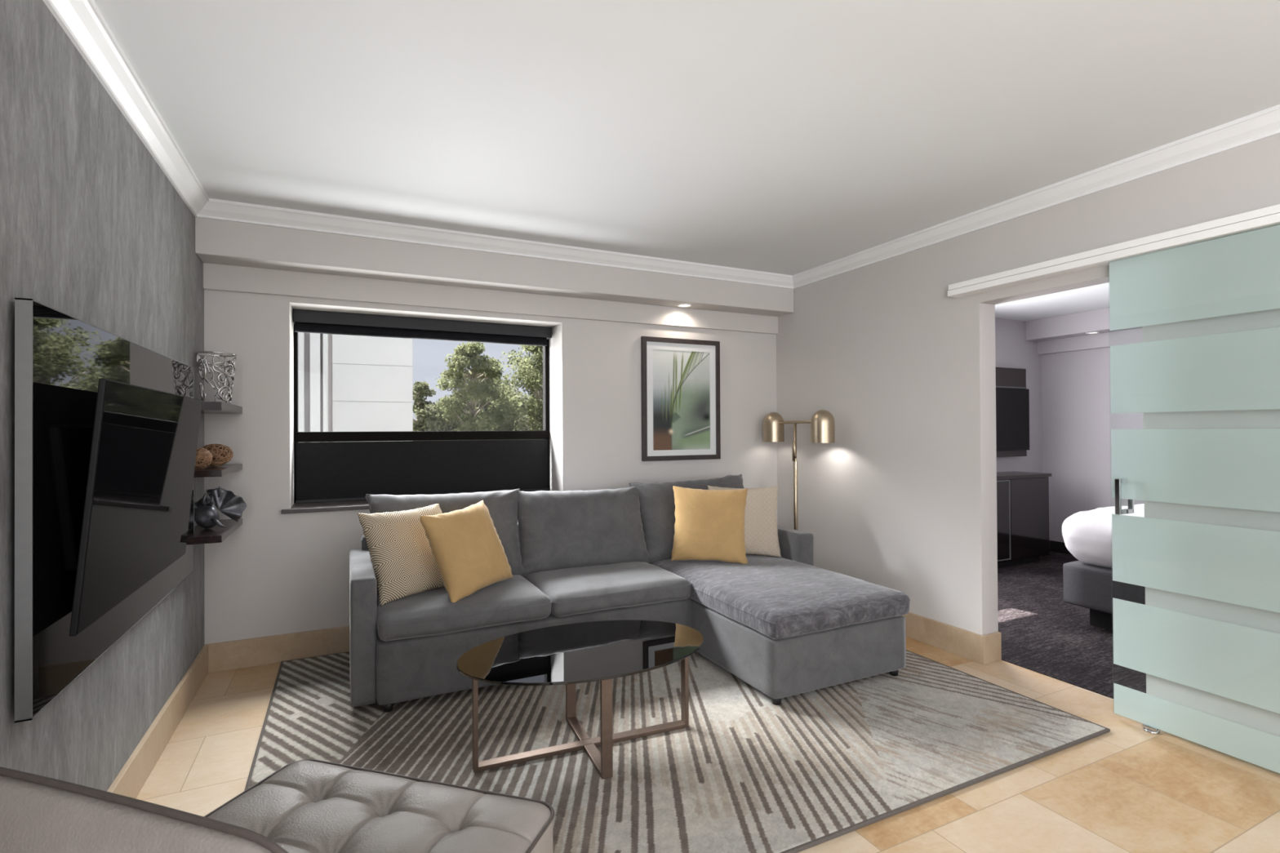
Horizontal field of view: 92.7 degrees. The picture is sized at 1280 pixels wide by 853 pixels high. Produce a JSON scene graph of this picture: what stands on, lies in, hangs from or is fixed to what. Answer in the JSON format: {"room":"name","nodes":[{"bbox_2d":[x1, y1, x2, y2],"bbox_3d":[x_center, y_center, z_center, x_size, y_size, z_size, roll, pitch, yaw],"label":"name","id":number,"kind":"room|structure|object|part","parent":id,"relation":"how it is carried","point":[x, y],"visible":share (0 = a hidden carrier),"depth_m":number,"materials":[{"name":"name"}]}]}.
{"room":"hotel room","nodes":[
{"label":"hotel room","id":0,"kind":"room"},
{"bbox_2d":[0,0,204,791],"bbox_3d":[-1.052,0.066,0.348,0.150,2.585,7.600,0,0,-26],"label":"wall","id":1,"kind":"structure","parent":0,"point":[93,230],"depth_m":1.87,"materials":[{"name":"grey paint"}]},
{"bbox_2d":[14,297,194,722],"bbox_3d":[-1.847,0.204,2.226,0.045,1.006,1.725,0,0,-26],"label":"wall panel","id":2,"kind":"object","parent":1,"relation":"attached to","point":[61,357],"visible":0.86,"depth_m":1.59,"materials":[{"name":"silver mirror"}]},
{"bbox_2d":[69,377,202,636],"bbox_3d":[-1.694,0.210,2.091,0.114,0.662,1.174,0,0,-26],"label":"television","id":3,"kind":"object","parent":2,"relation":"attached to","point":[136,512],"visible":1,"depth_m":1.87,"materials":[{"name":"black glass"}]},
{"bbox_2d":[42,0,208,217],"bbox_3d":[-0.864,-1.186,0.211,0.075,0.086,6.768,0,0,-26],"label":"trim","id":4,"kind":"structure","parent":1,"relation":"attached to","point":[82,20],"depth_m":2.10,"materials":[{"name":"white paint"}]},
{"bbox_2d":[106,644,208,799],"bbox_3d":[-0.925,1.277,0.287,0.019,0.160,7.000,0,0,-26],"label":"baseboard","id":5,"kind":"structure","parent":1,"relation":"attached to","point":[129,782],"depth_m":2.54,"materials":[{"name":"wood"}]},
{"bbox_2d":[186,518,242,545],"bbox_3d":[-2.232,0.543,3.186,0.182,0.033,0.654,0,0,-26],"label":"corner shelf","id":6,"kind":"object","parent":1,"relation":"attached to","point":[216,534],"visible":0.8,"depth_m":3.02,"materials":[{"name":"brown wood"}]},
{"bbox_2d":[194,486,246,528],"bbox_3d":[-2.209,0.421,3.174,0.255,0.213,0.185,0,0,-26],"label":"metal sculpture","id":7,"kind":"object","parent":6,"relation":"on","point":[206,516],"visible":0.91,"depth_m":3.21,"materials":[{"name":"grey metal"}]},
{"bbox_2d":[193,463,242,477],"bbox_3d":[-2.234,0.228,3.188,0.182,0.032,0.654,0,0,-26],"label":"corner shelf","id":8,"kind":"object","parent":1,"relation":"attached to","point":[224,469],"visible":0.65,"depth_m":2.97,"materials":[{"name":"brown wood"}]},
{"bbox_2d":[195,448,212,469],"bbox_3d":[-2.170,0.158,3.006,0.107,0.106,0.105,0,0,-26],"label":"ball","id":9,"kind":"object","parent":8,"relation":"on","point":[203,456],"visible":0.71,"depth_m":2.98,"materials":[{"name":"brown wicker"}]},
{"bbox_2d":[201,444,233,466],"bbox_3d":[-2.232,0.151,3.204,0.162,0.121,0.159,0,0,-26],"label":"ball","id":10,"kind":"object","parent":8,"relation":"on","point":[222,455],"visible":0.71,"depth_m":3.17,"materials":[{"name":"brown wicker"}]},
{"bbox_2d":[200,401,242,413],"bbox_3d":[-2.236,-0.096,3.190,0.182,0.041,0.654,0,0,-26],"label":"corner shelf","id":11,"kind":"object","parent":1,"relation":"attached to","point":[207,407],"visible":0.55,"depth_m":3.02,"materials":[{"name":"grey wood"}]},
{"bbox_2d":[195,351,236,404],"bbox_3d":[-2.265,-0.256,3.264,0.182,0.279,0.182,0,0,-26],"label":"vase","id":12,"kind":"object","parent":11,"relation":"on","point":[231,364],"visible":0.96,"depth_m":3.27,"materials":[{"name":"silver metal"}]},
{"bbox_2d":[204,289,1042,644],"bbox_3d":[1.004,0.087,5.334,7.880,2.585,0.400,0,0,-26],"label":"wall","id":13,"kind":"structure","parent":0,"point":[277,573],"depth_m":3.76,"materials":[{"name":"grey paint"}]},
{"bbox_2d":[208,626,349,673],"bbox_3d":[-0.637,1.302,4.300,3.982,0.160,0.019,0,0,-26],"label":"baseboard","id":14,"kind":"structure","parent":13,"relation":"attached to","point":[263,651],"depth_m":3.57,"materials":[{"name":"wood"}]},
{"bbox_2d":[280,500,368,514],"bbox_3d":[-1.392,0.501,4.137,1.768,0.024,0.390,0,0,-26],"label":"window sill","id":15,"kind":"structure","parent":13,"relation":"attached to","point":[355,504],"depth_m":3.74,"materials":[{"name":"grey stone"}]},
{"bbox_2d":[293,324,549,503],"bbox_3d":[-1.467,-0.124,4.304,1.695,1.228,0.085,0,0,-26],"label":"window","id":16,"kind":"structure","parent":13,"relation":"in","point":[299,437],"depth_m":4.20,"materials":[{"name":"brown metal"}]},
{"bbox_3d":[-1.466,0.066,4.303,1.695,0.066,0.085,0,0,-26],"label":"rail","id":17,"kind":"part","parent":16,"relation":"part of","materials":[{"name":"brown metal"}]},
{"bbox_2d":[295,439,548,503],"bbox_3d":[-1.443,0.294,4.250,1.669,0.390,0.018,0,0,-26],"label":"shade","id":18,"kind":"object","parent":16,"relation":"attached to","point":[331,471],"visible":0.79,"depth_m":4.20,"materials":[{"name":"black fabric"}]},
{"bbox_2d":[293,309,551,346],"bbox_3d":[-1.434,-0.666,4.223,1.680,0.140,0.100,0,0,-26],"label":"roller blind","id":19,"kind":"object","parent":16,"relation":"attached to","point":[304,321],"visible":1,"depth_m":4.13,"materials":[{"name":"black fabric"}]},
{"bbox_2d":[203,262,777,334],"bbox_3d":[-0.647,-0.852,4.309,4.020,0.146,0.031,0,0,-26],"label":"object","id":20,"kind":"object","parent":13,"relation":"attached to","point":[224,277],"visible":1,"depth_m":4.03,"materials":[{"name":"grey paint"}]},
{"bbox_2d":[640,336,720,461],"bbox_3d":[0.328,-0.211,4.772,0.693,0.946,0.030,0,0,-26],"label":"framed picture","id":21,"kind":"object","parent":13,"relation":"attached to","point":[680,378],"visible":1,"depth_m":4.76,"materials":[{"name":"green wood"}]},
{"bbox_2d":[653,349,710,450],"bbox_3d":[0.328,-0.205,4.774,0.512,0.774,0.001,0,0,-26],"label":"print","id":22,"kind":"object","parent":21,"relation":"attached to","point":[682,395],"depth_m":4.77},
{"bbox_2d":[995,367,1026,457],"bbox_3d":[3.586,-0.148,6.304,1.175,0.933,0.090,0,0,-26],"label":"wall panel","id":23,"kind":"object","parent":13,"relation":"attached to","point":[1010,378],"visible":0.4,"depth_m":6.41,"materials":[{"name":"brown wood"}]},
{"bbox_2d":[995,387,1029,451],"bbox_3d":[3.643,-0.073,6.264,1.082,0.650,0.040,0,0,-26],"label":"television","id":24,"kind":"object","parent":23,"relation":"attached to","point":[1012,405],"visible":0.5,"depth_m":6.36,"materials":[{"name":"black plastic"}]},
{"bbox_2d":[93,0,1279,275],"bbox_3d":[0.781,-1.306,1.271,4.360,0.150,7.650,0,0,-26],"label":"ceiling","id":25,"kind":"structure","parent":0,"point":[788,137],"depth_m":2.31,"materials":[{"name":"paint"}]},
{"bbox_2d":[195,217,793,316],"bbox_3d":[-0.604,-1.065,4.220,4.020,0.278,0.232,0,0,-26],"label":"bulkhead","id":26,"kind":"object","parent":25,"relation":"attached to","point":[219,242],"visible":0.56,"depth_m":3.87,"materials":[{"name":"grey paint"}]},
{"bbox_2d":[195,198,793,288],"bbox_3d":[-0.538,-1.162,4.082,4.020,0.086,0.075,0,0,-26],"label":"trim","id":27,"kind":"structure","parent":26,"relation":"attached to","point":[215,209],"depth_m":3.81,"materials":[{"name":"white paint"}]},
{"bbox_2d":[676,303,692,306],"bbox_3d":[0.342,-0.925,4.664,0.120,0.007,0.120,0,0,-26],"label":"recessed light","id":28,"kind":"object","parent":26,"relation":"attached to","point":[679,304],"visible":1,"depth_m":4.65,"materials":[{"name":"white glass"}]},
{"bbox_2d":[136,551,1279,852],"bbox_3d":[2.483,1.407,2.038,8.080,0.124,7.600,0,0,-26],"label":"floor","id":29,"kind":"structure","parent":0,"point":[1126,788],"depth_m":2.38,"materials":[{"name":"tile"}]},
{"bbox_2d":[0,759,554,852],"bbox_3d":[-0.687,0.912,1.179,1.019,0.898,0.880,0,0,16],"label":"lounge chair","id":30,"kind":"object","parent":29,"relation":"on","point":[306,806],"visible":1,"depth_m":1.35,"materials":[{"name":"grey leather"}]},
{"bbox_3d":[-0.805,0.753,0.786,1.010,0.574,0.057,0,1,16],"label":"backrest","id":31,"kind":"part","parent":30,"relation":"part of","materials":[{"name":"beige leather"}]},
{"bbox_3d":[-0.685,0.972,1.226,0.794,0.140,0.780,0,0,16],"label":"tufted seat","id":32,"kind":"part","parent":30,"relation":"part of","materials":[{"name":"beige leather"}]},
{"bbox_2d":[244,649,1110,852],"bbox_3d":[-0.005,1.363,3.138,3.400,0.014,2.590,0,0,-26],"label":"area rug","id":33,"kind":"object","parent":29,"relation":"on","point":[748,773],"visible":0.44,"depth_m":2.59,"materials":[{"name":"grey carpet"}]},
{"bbox_2d":[456,620,703,779],"bbox_3d":[-0.224,1.143,2.585,1.060,0.418,0.660,0,0,-22],"label":"coffee table","id":34,"kind":"object","parent":33,"relation":"on","point":[569,655],"visible":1,"depth_m":2.52,"materials":[{"name":"black glass"}]},
{"bbox_3d":[-0.651,1.150,2.410,0.018,0.407,0.044,0,0,-22],"label":"leg","id":35,"kind":"part","parent":34,"relation":"part of","materials":[{"name":"brown metal"}]},
{"bbox_3d":[-0.320,1.151,2.817,0.044,0.407,0.018,0,0,-22],"label":"leg","id":36,"kind":"part","parent":34,"relation":"part of","materials":[{"name":"brown metal"}]},
{"bbox_3d":[-0.226,0.940,2.586,1.060,0.011,0.660,0,0,-22],"label":"glass","id":37,"kind":"part","parent":34,"relation":"part of","materials":[{"name":"glass"}]},
{"bbox_3d":[-0.129,1.147,2.352,0.044,0.407,0.018,0,0,-22],"label":"leg","id":38,"kind":"part","parent":34,"relation":"part of","materials":[{"name":"brown metal"}]},
{"bbox_3d":[0.202,1.148,2.759,0.018,0.407,0.044,0,0,-22],"label":"leg","id":39,"kind":"part","parent":34,"relation":"part of","materials":[{"name":"brown metal"}]},
{"bbox_2d":[349,474,910,712],"bbox_3d":[-0.098,0.859,3.480,2.812,0.997,1.734,0,0,-26],"label":"sectional sofa","id":40,"kind":"object","parent":33,"relation":"on","point":[787,625],"visible":0.8,"depth_m":3.27,"materials":[{"name":"grey fabric"}]},
{"bbox_3d":[-1.489,1.026,3.267,0.119,0.604,0.867,0,0,-26],"label":"arm","id":41,"kind":"part","parent":40,"relation":"part of","materials":[{"name":"grey fabric"}]},
{"bbox_2d":[357,503,444,606],"bbox_3d":[-1.232,0.675,3.314,0.290,0.454,0.504,-1,0,37],"label":"throw pillow","id":42,"kind":"object","parent":40,"relation":"on","point":[402,560],"visible":0.69,"depth_m":3.19,"materials":[{"name":"beige fabric"}]},
{"bbox_3d":[-0.440,0.960,4.211,2.702,0.643,0.118,0,0,-26],"label":"frame","id":43,"kind":"part","parent":40,"relation":"part of","materials":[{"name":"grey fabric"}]},
{"bbox_2d":[367,488,525,591],"bbox_3d":[-1.141,0.661,3.642,0.897,0.557,0.266,0,-20,-26],"label":"cushion","id":44,"kind":"object","parent":40,"relation":"on","point":[506,508],"depth_m":3.68,"materials":[{"name":"grey fabric"}]},
{"bbox_2d":[376,574,551,641],"bbox_3d":[-1.010,0.953,3.388,0.850,0.149,0.835,0,0,-26],"label":"seat cushion","id":45,"kind":"object","parent":40,"relation":"on","point":[517,602],"depth_m":3.07,"materials":[{"name":"grey fabric"}]},
{"bbox_2d":[419,500,513,602],"bbox_3d":[-0.925,0.661,3.303,0.277,0.468,0.498,-1,0,25],"label":"throw pillow","id":46,"kind":"object","parent":40,"relation":"on","point":[467,549],"visible":1,"depth_m":3.19,"materials":[{"name":"yellow fabric"}]},
{"bbox_3d":[-0.641,1.173,3.617,1.724,0.304,0.852,0,0,-26],"label":"seat","id":47,"kind":"part","parent":40,"relation":"part of","materials":[{"name":"grey fabric"}]},
{"bbox_2d":[517,486,648,575],"bbox_3d":[-0.379,0.670,4.009,0.910,0.538,0.264,1,-21,-26],"label":"cushion","id":48,"kind":"object","parent":40,"relation":"on","point":[566,531],"depth_m":3.88,"materials":[{"name":"grey fabric"}]},
{"bbox_2d":[524,561,690,617],"bbox_3d":[-0.245,0.953,3.759,0.851,0.150,0.832,0,0,-26],"label":"seat cushion","id":49,"kind":"object","parent":40,"relation":"on","point":[596,588],"depth_m":3.48,"materials":[{"name":"grey fabric"}]},
{"bbox_2d":[630,475,743,563],"bbox_3d":[0.398,0.651,4.394,0.948,0.567,0.263,-2,-19,-26],"label":"cushion","id":50,"kind":"object","parent":40,"relation":"on","point":[655,504],"depth_m":4.18,"materials":[{"name":"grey fabric"}]},
{"bbox_2d":[671,485,747,564],"bbox_3d":[0.459,0.646,4.026,0.516,0.499,0.230,0,0,5],"label":"throw pillow","id":51,"kind":"object","parent":40,"relation":"on","point":[709,524],"visible":1,"depth_m":3.96,"materials":[{"name":"yellow fabric"}]},
{"bbox_2d":[707,485,781,557],"bbox_3d":[0.725,0.658,4.265,0.501,0.481,0.241,0,0,4],"label":"throw pillow","id":52,"kind":"object","parent":40,"relation":"on","point":[761,530],"visible":0.48,"depth_m":4.18,"materials":[{"name":"beige fabric"}]},
{"bbox_2d":[649,555,909,639],"bbox_3d":[0.713,0.957,3.793,0.928,0.154,1.593,0,0,-26],"label":"cushion","id":53,"kind":"object","parent":40,"relation":"on","point":[786,597],"depth_m":3.26,"materials":[{"name":"grey fabric"}]},
{"bbox_3d":[0.935,1.019,4.442,0.117,0.604,0.852,0,0,-26],"label":"arm","id":54,"kind":"part","parent":40,"relation":"part of","materials":[{"name":"grey fabric"}]},
{"bbox_2d":[763,409,835,530],"bbox_3d":[1.217,0.627,4.721,0.228,1.494,0.739,0,0,-26],"label":"floor lamp","id":55,"kind":"object","parent":29,"relation":"on","point":[822,423],"visible":0.88,"depth_m":4.73,"materials":[{"name":"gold metal"}]},
{"bbox_2d":[996,471,1051,566],"bbox_3d":[3.511,0.921,6.072,1.275,0.888,0.390,0,0,-26],"label":"credenza","id":56,"kind":"object","parent":29,"relation":"on","point":[1022,497],"visible":0.5,"depth_m":5.99,"materials":[{"name":"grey wood"}]},
{"bbox_3d":[3.311,0.900,5.777,0.578,0.767,0.016,0,0,-26],"label":"door","id":57,"kind":"part","parent":56,"relation":"part of","materials":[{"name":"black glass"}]},
{"bbox_3d":[3.316,0.900,5.769,0.580,0.767,0.003,0,0,-26],"label":"door trim","id":58,"kind":"part","parent":56,"relation":"part of","materials":[{"name":"silver metal"}]},
{"bbox_3d":[3.849,0.899,6.036,0.588,0.767,0.016,0,0,-26],"label":"door","id":59,"kind":"part","parent":56,"relation":"part of","materials":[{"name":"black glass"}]},
{"bbox_2d":[1062,503,1145,631],"bbox_3d":[4.082,0.936,3.666,1.642,0.819,2.115,0,0,-26],"label":"bed","id":60,"kind":"object","parent":29,"relation":"on","point":[1088,582],"visible":0.32,"depth_m":4.08,"materials":[{"name":"grey fabric"}]},
{"bbox_2d":[1062,503,1144,568],"bbox_3d":[4.081,0.742,3.668,1.636,0.430,2.114,0,0,-26],"label":"duvet","id":61,"kind":"object","parent":60,"relation":"on","point":[1086,535],"depth_m":4.10,"materials":[{"name":"white fabric"}]},
{"bbox_2d":[1142,724,1159,734],"bbox_3d":[2.274,1.343,2.715,0.060,0.024,0.060,0,0,-26],"label":"floor guide","id":62,"kind":"object","parent":29,"relation":"on","point":[1148,729],"visible":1,"depth_m":2.70,"materials":[{"name":"silver metal"}]},
{"bbox_2d":[776,133,1279,737],"bbox_3d":[2.701,0.056,2.155,0.140,2.585,7.600,0,0,-26],"label":"wall","id":63,"kind":"structure","parent":0,"point":[903,499],"depth_m":3.71,"materials":[{"name":"grey paint"}]},
{"bbox_2d":[902,612,1001,664],"bbox_3d":[2.743,1.268,2.053,0.159,0.160,7.000,0,0,-26],"label":"baseboard","id":64,"kind":"structure","parent":63,"relation":"attached to","point":[987,648],"depth_m":3.65,"materials":[{"name":"wood"}]},
{"bbox_2d":[792,104,1279,288],"bbox_3d":[2.690,-1.195,1.922,0.075,0.086,6.768,0,0,-26],"label":"trim","id":65,"kind":"structure","parent":63,"relation":"attached to","point":[1265,123],"depth_m":3.01,"materials":[{"name":"white paint"}]},
{"bbox_2d":[947,204,1279,773],"bbox_3d":[2.430,0.244,2.400,0.137,2.180,2.680,0,0,-26],"label":"door","id":66,"kind":"structure","parent":63,"relation":"in","point":[1240,273],"depth_m":2.57,"materials":[{"name":"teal glass"}]},
{"bbox_3d":[2.440,-0.812,2.415,0.100,0.068,2.680,0,0,-26],"label":"door rail","id":67,"kind":"part","parent":66,"relation":"part of","materials":[{"name":"white metal"}]},
{"bbox_3d":[2.198,0.319,2.791,0.058,0.163,0.020,0,0,-26],"label":"pull handle","id":68,"kind":"part","parent":66,"relation":"part of","materials":[{"name":"silver metal"}]},
{"bbox_3d":[2.256,0.319,2.819,0.052,0.163,0.020,0,0,-26],"label":"pull handle","id":69,"kind":"part","parent":66,"relation":"part of","materials":[{"name":"silver metal"}]},
{"bbox_2d":[995,282,1109,321],"bbox_3d":[3.912,-1.273,4.082,3.720,0.215,4.800,0,0,-26],"label":"ceiling","id":70,"kind":"structure","parent":0,"point":[1095,297],"depth_m":5.78,"materials":[{"name":"paint"}]},
{"bbox_2d":[1025,307,1142,341],"bbox_3d":[5.287,-1.064,4.742,0.270,0.210,4.400,0,0,-26],"label":"bulkhead","id":71,"kind":"object","parent":70,"relation":"attached to","point":[1077,324],"visible":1,"depth_m":6.27,"materials":[{"name":"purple paint"}]},
{"bbox_2d":[1085,331,1100,333],"bbox_3d":[4.562,-0.942,6.146,0.120,0.007,0.120,0,0,-26],"label":"recessed light","id":72,"kind":"object","parent":71,"relation":"attached to","point":[1093,332],"visible":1,"depth_m":6.13,"materials":[{"name":"white glass"}]},
{"bbox_2d":[1040,346,1144,542],"bbox_3d":[5.549,0.089,4.747,0.200,2.520,4.600,0,0,-26],"label":"wall","id":73,"kind":"structure","parent":0,"point":[1077,420],"depth_m":6.44,"materials":[{"name":"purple paint"}]},
{"bbox_2d":[1048,540,1072,555],"bbox_3d":[5.413,1.288,4.781,0.020,0.116,4.400,0,0,-26],"label":"baseboard","id":74,"kind":"structure","parent":73,"relation":"attached to","point":[1054,546],"depth_m":6.60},
{"bbox_2d":[1037,328,1142,355],"bbox_3d":[5.383,-0.887,4.787,0.060,0.145,4.400,0,0,-26],"label":"bulkhead","id":75,"kind":"object","parent":73,"relation":"attached to","point":[1106,340],"visible":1,"depth_m":6.28,"materials":[{"name":"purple paint"}]},
{"label":"outside","id":76,"kind":"structure","parent":0,"visible":0},
{"bbox_3d":[-13.069,5.347,48.565,100.000,0.200,89.400,0,0,-26],"label":"ground","id":77,"kind":"structure","parent":76,"visible":0},
{"bbox_2d":[297,332,413,442],"bbox_3d":[-9.690,-3.753,13.762,7.940,17.500,7.200,0,0,-26],"label":"building","id":78,"kind":"structure","parent":77,"relation":"on","point":[347,383],"depth_m":11.93,"materials":[{"name":"grey concrete"}]},
{"bbox_2d":[413,381,436,431],"bbox_3d":[-8.966,1.607,24.609,1.960,6.928,1.630,0,0,-26],"label":"tree","id":79,"kind":"object","parent":77,"relation":"on","point":[421,389],"visible":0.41,"depth_m":24.49,"materials":[{"name":"green plant"}]},
{"bbox_2d":[414,396,469,440],"bbox_3d":[-7.742,1.915,24.249,2.895,6.295,2.789,0,0,-26],"label":"tree","id":80,"kind":"object","parent":77,"relation":"on","point":[436,423],"visible":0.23,"depth_m":23.65,"materials":[{"name":"green plant"}]},
{"bbox_2d":[434,342,506,440],"bbox_3d":[-6.599,0.852,23.718,2.811,8.398,2.994,0,0,4],"label":"tree","id":81,"kind":"object","parent":77,"relation":"on","point":[484,371],"visible":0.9,"depth_m":23.21,"materials":[{"name":"green plant"}]},
{"bbox_2d":[448,376,528,431],"bbox_3d":[-6.663,1.243,26.973,3.602,7.659,4.021,0,0,-32],"label":"tree","id":82,"kind":"object","parent":77,"relation":"on","point":[515,391],"visible":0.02,"depth_m":26.57,"materials":[{"name":"green plant"}]},
{"bbox_2d":[480,344,542,439],"bbox_3d":[-4.332,0.534,25.230,4.562,9.026,4.667,0,0,-26],"label":"tree","id":83,"kind":"object","parent":77,"relation":"on","point":[531,373],"visible":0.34,"depth_m":24.19,"materials":[{"name":"green plant"}]}
]}

